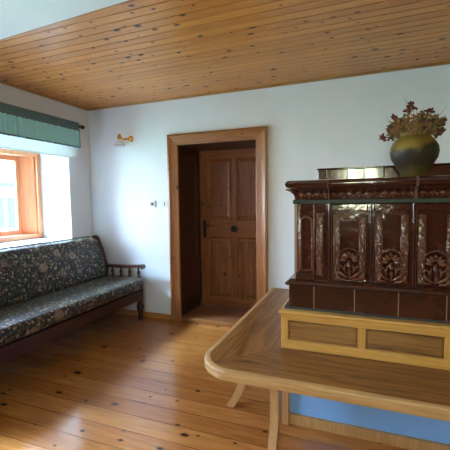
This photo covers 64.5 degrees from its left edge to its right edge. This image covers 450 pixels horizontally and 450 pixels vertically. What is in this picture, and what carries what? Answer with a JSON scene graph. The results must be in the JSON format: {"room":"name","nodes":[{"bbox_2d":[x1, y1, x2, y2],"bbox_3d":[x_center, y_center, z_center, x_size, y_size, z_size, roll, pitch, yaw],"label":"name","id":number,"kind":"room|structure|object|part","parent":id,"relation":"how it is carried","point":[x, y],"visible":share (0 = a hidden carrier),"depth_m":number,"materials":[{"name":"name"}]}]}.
{"room":"traditional dwelling","nodes":[
{"label":"traditional dwelling","id":0,"kind":"room"},
{"bbox_2d":[0,83,92,242],"bbox_3d":[-2.889,-0.012,2.065,0.600,2.660,5.300,1,4,21],"label":"wall","id":1,"kind":"structure","parent":0,"point":[65,182],"depth_m":4.17,"materials":[{"name":"paint"}]},
{"bbox_2d":[0,148,43,242],"bbox_3d":[-2.544,-0.300,3.619,0.235,1.005,1.440,1,4,21],"label":"window","id":2,"kind":"structure","parent":1,"relation":"in","point":[26,165],"depth_m":4.17,"materials":[{"name":"brown wood"}]},
{"bbox_3d":[-2.513,-0.324,3.922,0.045,0.910,0.581,1,4,21],"label":"sash","id":3,"kind":"part","parent":2,"relation":"part of","materials":[{"name":"brown wood"}]},
{"bbox_2d":[0,238,69,247],"bbox_3d":[-2.224,0.219,3.533,0.437,0.032,1.436,1,4,21],"label":"windowsill","id":4,"kind":"structure","parent":1,"relation":"attached to","point":[38,240],"depth_m":3.84,"materials":[{"name":"white paint"}]},
{"bbox_2d":[0,134,76,158],"bbox_3d":[-2.020,-0.883,3.351,0.048,0.349,1.638,1,4,21],"label":"blind","id":5,"kind":"object","parent":1,"relation":"attached to","point":[6,142],"visible":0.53,"depth_m":3.60,"materials":[{"name":"white fabric"}]},
{"bbox_2d":[0,80,87,110],"bbox_3d":[-1.968,-1.338,3.539,0.022,0.022,1.668,1,4,21],"label":"trim","id":6,"kind":"structure","parent":1,"relation":"attached to","point":[1,81],"depth_m":3.69,"materials":[{"name":"brown wood"}]},
{"bbox_3d":[-2.014,-1.076,3.311,0.106,0.070,1.899,1,4,21],"label":"curtain rod","id":7,"kind":"object","parent":1,"relation":"attached to","visible":0},
{"bbox_2d":[0,102,80,147],"bbox_3d":[-1.981,-0.967,3.305,0.067,0.284,1.692,1,4,21],"label":"window valance","id":8,"kind":"object","parent":7,"relation":"hanging from","point":[16,121],"visible":1,"depth_m":3.55,"materials":[{"name":"green fabric"}]},
{"bbox_2d":[0,313,409,449],"bbox_3d":[-0.323,1.306,1.355,4.770,0.060,5.050,1,4,21],"label":"floor","id":9,"kind":"structure","parent":0,"point":[114,381],"depth_m":2.47,"materials":[{"name":"brown wood"}]},
{"bbox_2d":[0,235,145,362],"bbox_3d":[-1.673,0.683,3.160,0.795,0.972,2.299,1,4,21],"label":"sofa","id":10,"kind":"object","parent":9,"relation":"on","point":[43,285],"visible":1,"depth_m":3.29,"materials":[{"name":"black fabric"}]},
{"bbox_3d":[-2.021,0.245,3.268,0.058,0.080,2.170,1,4,21],"label":"rail","id":11,"kind":"part","parent":10,"relation":"part of","materials":[{"name":"brown wood"}]},
{"bbox_2d":[0,237,105,307],"bbox_3d":[-1.871,0.449,3.223,0.242,0.477,2.105,1,4,21],"label":"cushion","id":12,"kind":"object","parent":10,"relation":"on","point":[29,271],"depth_m":3.44,"materials":[{"name":"black fabric"}]},
{"bbox_2d":[0,276,143,345],"bbox_3d":[-1.567,0.744,3.154,0.592,0.175,2.155,1,4,21],"label":"seat cushion","id":13,"kind":"object","parent":10,"relation":"on","point":[27,315],"depth_m":3.10,"materials":[{"name":"black fabric"}]},
{"bbox_3d":[-1.490,0.605,4.277,0.200,0.972,0.044,1,4,21],"label":"post","id":14,"kind":"part","parent":10,"relation":"part of","materials":[{"name":"brown wood"}]},
{"bbox_3d":[-1.179,0.473,4.147,0.559,0.053,0.066,1,4,21],"label":"armrest","id":15,"kind":"part","parent":10,"relation":"part of","materials":[{"name":"brown wood"}]},
{"bbox_3d":[-0.975,0.914,4.100,0.080,0.365,0.079,1,4,21],"label":"leg","id":16,"kind":"part","parent":10,"relation":"part of","materials":[{"name":"brown wood"}]},
{"bbox_2d":[204,288,449,449],"bbox_3d":[1.163,0.834,2.414,2.173,0.698,1.839,1,4,21],"label":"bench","id":17,"kind":"object","parent":9,"relation":"on","point":[255,351],"visible":0.95,"depth_m":1.94,"materials":[{"name":"brown wood"}]},
{"bbox_3d":[0.089,0.995,2.346,0.167,0.414,0.043,1,4,21],"label":"bench leg","id":18,"kind":"part","parent":17,"relation":"part of","materials":[{"name":"brown wood"}]},
{"bbox_3d":[0.260,1.023,1.902,0.044,0.414,0.167,1,4,21],"label":"bench leg","id":19,"kind":"part","parent":17,"relation":"part of","materials":[{"name":"brown wood"}]},
{"bbox_3d":[0.369,1.004,2.167,0.041,0.414,0.041,1,4,21],"label":"corner post","id":20,"kind":"part","parent":17,"relation":"part of","materials":[{"name":"brown wood"}]},
{"bbox_3d":[0.569,0.632,2.092,0.400,0.128,0.020,1,4,21],"label":"inset panel","id":21,"kind":"part","parent":17,"relation":"part of","materials":[{"name":"brown wood"}]},
{"bbox_3d":[1.146,0.646,1.867,1.716,0.216,0.032,1,4,21],"label":"rail","id":22,"kind":"part","parent":17,"relation":"part of","materials":[{"name":"brown wood"}]},
{"bbox_3d":[0.970,0.638,1.937,0.387,0.128,0.020,1,4,21],"label":"inset panel","id":23,"kind":"part","parent":17,"relation":"part of","materials":[{"name":"brown wood"}]},
{"bbox_2d":[284,163,449,443],"bbox_3d":[1.347,0.395,2.503,1.606,1.558,1.484,1,4,21],"label":"stove","id":24,"kind":"object","parent":9,"relation":"on","point":[373,241],"visible":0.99,"depth_m":2.00,"materials":[{"name":"brown ceramic"}]},
{"bbox_3d":[0.482,0.081,2.137,0.105,0.406,0.015,1,4,21],"label":"arch frame","id":25,"kind":"part","parent":24,"relation":"part of","materials":[{"name":"brown ceramic"}]},
{"bbox_3d":[1.349,-0.273,2.453,1.582,0.048,1.482,1,4,21],"label":"cornice","id":26,"kind":"part","parent":24,"relation":"part of","materials":[{"name":"brown tile"}]},
{"bbox_3d":[1.363,0.310,2.535,1.601,0.038,1.399,1,4,21],"label":"moulding","id":27,"kind":"part","parent":24,"relation":"part of","materials":[{"name":"brown tile"}]},
{"bbox_3d":[1.128,-0.164,1.841,1.482,0.033,0.022,1,4,21],"label":"egg moulding","id":28,"kind":"part","parent":24,"relation":"part of","materials":[{"name":"brown ceramic"}]},
{"bbox_2d":[390,130,439,176],"bbox_3d":[1.039,-0.381,1.961,0.245,0.243,0.245,1,4,21],"label":"ceramic vase","id":29,"kind":"object","parent":24,"relation":"on","point":[412,155],"visible":0.82,"depth_m":1.88,"materials":[{"name":"ceramic"}]},
{"bbox_2d":[379,99,446,141],"bbox_3d":[1.027,-0.566,1.946,0.295,0.237,0.323,-2,4,-18],"label":"flower bouquet","id":30,"kind":"object","parent":29,"relation":"in","point":[420,121],"visible":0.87,"depth_m":1.89,"materials":[{"name":"brown plant"}]},
{"bbox_2d":[0,0,449,108],"bbox_3d":[-0.361,-1.252,1.155,4.760,0.128,5.000,1,4,21],"label":"ceiling","id":31,"kind":"structure","parent":0,"point":[133,51],"depth_m":2.57,"materials":[{"name":"brown wood"}]},
{"bbox_2d":[0,0,132,40],"bbox_3d":[-0.111,-1.253,1.788,4.759,0.029,0.018,1,4,24],"label":"trim","id":32,"kind":"structure","parent":31,"relation":"attached to","point":[128,0],"depth_m":2.18,"materials":[{"name":"brown wood"}]},
{"bbox_2d":[88,64,449,313],"bbox_3d":[0.487,-0.183,3.926,5.550,2.660,0.620,1,4,21],"label":"wall","id":33,"kind":"structure","parent":0,"point":[334,123],"depth_m":3.61,"materials":[{"name":"paint"}]},
{"bbox_2d":[114,134,133,146],"bbox_3d":[-1.176,-0.979,4.102,0.196,0.132,0.141,1,4,21],"label":"wall lamp","id":34,"kind":"object","parent":33,"relation":"attached to","point":[119,142],"visible":1,"depth_m":4.09,"materials":[{"name":"white glass"}]},
{"bbox_3d":[-1.212,-0.951,4.109,0.120,0.073,0.120,1,4,21],"label":"lamp shade","id":35,"kind":"part","parent":34,"relation":"part of","materials":[{"name":"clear glass"}]},
{"bbox_2d":[113,309,170,319],"bbox_3d":[-1.122,1.055,4.298,1.112,0.060,0.016,1,4,21],"label":"baseboard","id":36,"kind":"structure","parent":33,"relation":"attached to","point":[120,311],"depth_m":4.21,"materials":[{"name":"brown wood"}]},
{"bbox_2d":[149,200,155,207],"bbox_3d":[-0.830,-0.240,4.086,0.087,0.085,0.024,1,4,21],"label":"light switch","id":37,"kind":"object","parent":33,"relation":"attached to","point":[152,203],"visible":1,"depth_m":4.08,"materials":[{"name":"white plastic"}]},
{"bbox_2d":[162,200,167,207],"bbox_3d":[-0.682,-0.238,4.034,0.080,0.085,0.014,1,4,21],"label":"light switch","id":38,"kind":"object","parent":33,"relation":"attached to","point":[164,202],"visible":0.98,"depth_m":4.03,"materials":[{"name":"white plastic"}]},
{"bbox_2d":[167,126,267,327],"bbox_3d":[0.013,0.051,4.092,1.128,2.122,0.644,1,4,21],"label":"door","id":39,"kind":"structure","parent":33,"relation":"in","point":[228,205],"depth_m":4.25,"materials":[{"name":"brown wood"}]},
{"bbox_3d":[-0.567,0.050,3.994,0.118,2.092,0.044,1,4,21],"label":"casing","id":40,"kind":"part","parent":39,"relation":"part of","materials":[{"name":"brown wood"}]},
{"bbox_3d":[-0.223,0.053,4.413,0.122,0.220,0.060,1,4,21],"label":"handle","id":41,"kind":"part","parent":39,"relation":"part of","materials":[{"name":"black metal"}]},
{"bbox_3d":[-0.109,-0.928,3.744,1.128,0.118,0.044,1,4,21],"label":"casing","id":42,"kind":"part","parent":39,"relation":"part of","materials":[{"name":"brown wood"}]},
{"bbox_3d":[-0.060,-0.430,4.370,0.293,0.735,0.035,1,4,21],"label":"panel","id":43,"kind":"part","parent":39,"relation":"part of","materials":[{"name":"brown wood"}]},
{"bbox_3d":[-0.048,0.518,4.435,0.293,0.745,0.035,1,4,21],"label":"panel","id":44,"kind":"part","parent":39,"relation":"part of","materials":[{"name":"brown wood"}]},
{"bbox_3d":[0.109,0.046,4.339,0.644,1.935,0.044,1,4,21],"label":"rail","id":45,"kind":"part","parent":39,"relation":"part of","materials":[{"name":"brown wood"}]},
{"bbox_3d":[0.103,0.050,4.285,0.080,0.080,0.064,1,4,21],"label":"knob","id":46,"kind":"part","parent":39,"relation":"part of","materials":[{"name":"black metal"}]},
{"bbox_3d":[0.274,-0.425,4.240,0.277,0.735,0.035,1,4,21],"label":"panel","id":47,"kind":"part","parent":39,"relation":"part of","materials":[{"name":"brown wood"}]},
{"bbox_3d":[0.287,0.523,4.305,0.277,0.745,0.035,1,4,21],"label":"panel","id":48,"kind":"part","parent":39,"relation":"part of","materials":[{"name":"brown wood"}]},
{"bbox_3d":[0.375,0.063,3.630,0.118,2.092,0.044,1,4,21],"label":"casing","id":49,"kind":"part","parent":39,"relation":"part of","materials":[{"name":"brown wood"}]},
{"bbox_2d":[87,61,449,110],"bbox_3d":[0.542,-1.367,3.473,4.750,0.022,0.022,1,4,21],"label":"trim","id":50,"kind":"structure","parent":33,"relation":"attached to","point":[444,62],"depth_m":3.45,"materials":[{"name":"brown wood"}]},
{"label":"outside","id":51,"kind":"structure","parent":0,"visible":0},
{"bbox_3d":[-20.574,2.273,11.937,39.350,0.100,60.000,1,4,21],"label":"ground","id":52,"kind":"structure","parent":51,"visible":0},
{"bbox_2d":[0,160,15,230],"bbox_3d":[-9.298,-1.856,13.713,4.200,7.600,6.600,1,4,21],"label":"house","id":53,"kind":"structure","parent":52,"relation":"on","point":[7,198],"depth_m":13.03,"materials":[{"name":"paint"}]},
{"bbox_3d":[-8.038,-0.428,12.749,0.020,1.050,0.260,1,4,21],"label":"pane","id":54,"kind":"part","parent":53,"relation":"part of","materials":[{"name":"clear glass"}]},
{"bbox_3d":[-7.858,-0.462,13.214,0.020,1.050,0.260,1,4,21],"label":"pane","id":55,"kind":"part","parent":53,"relation":"part of","materials":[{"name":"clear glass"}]}
]}

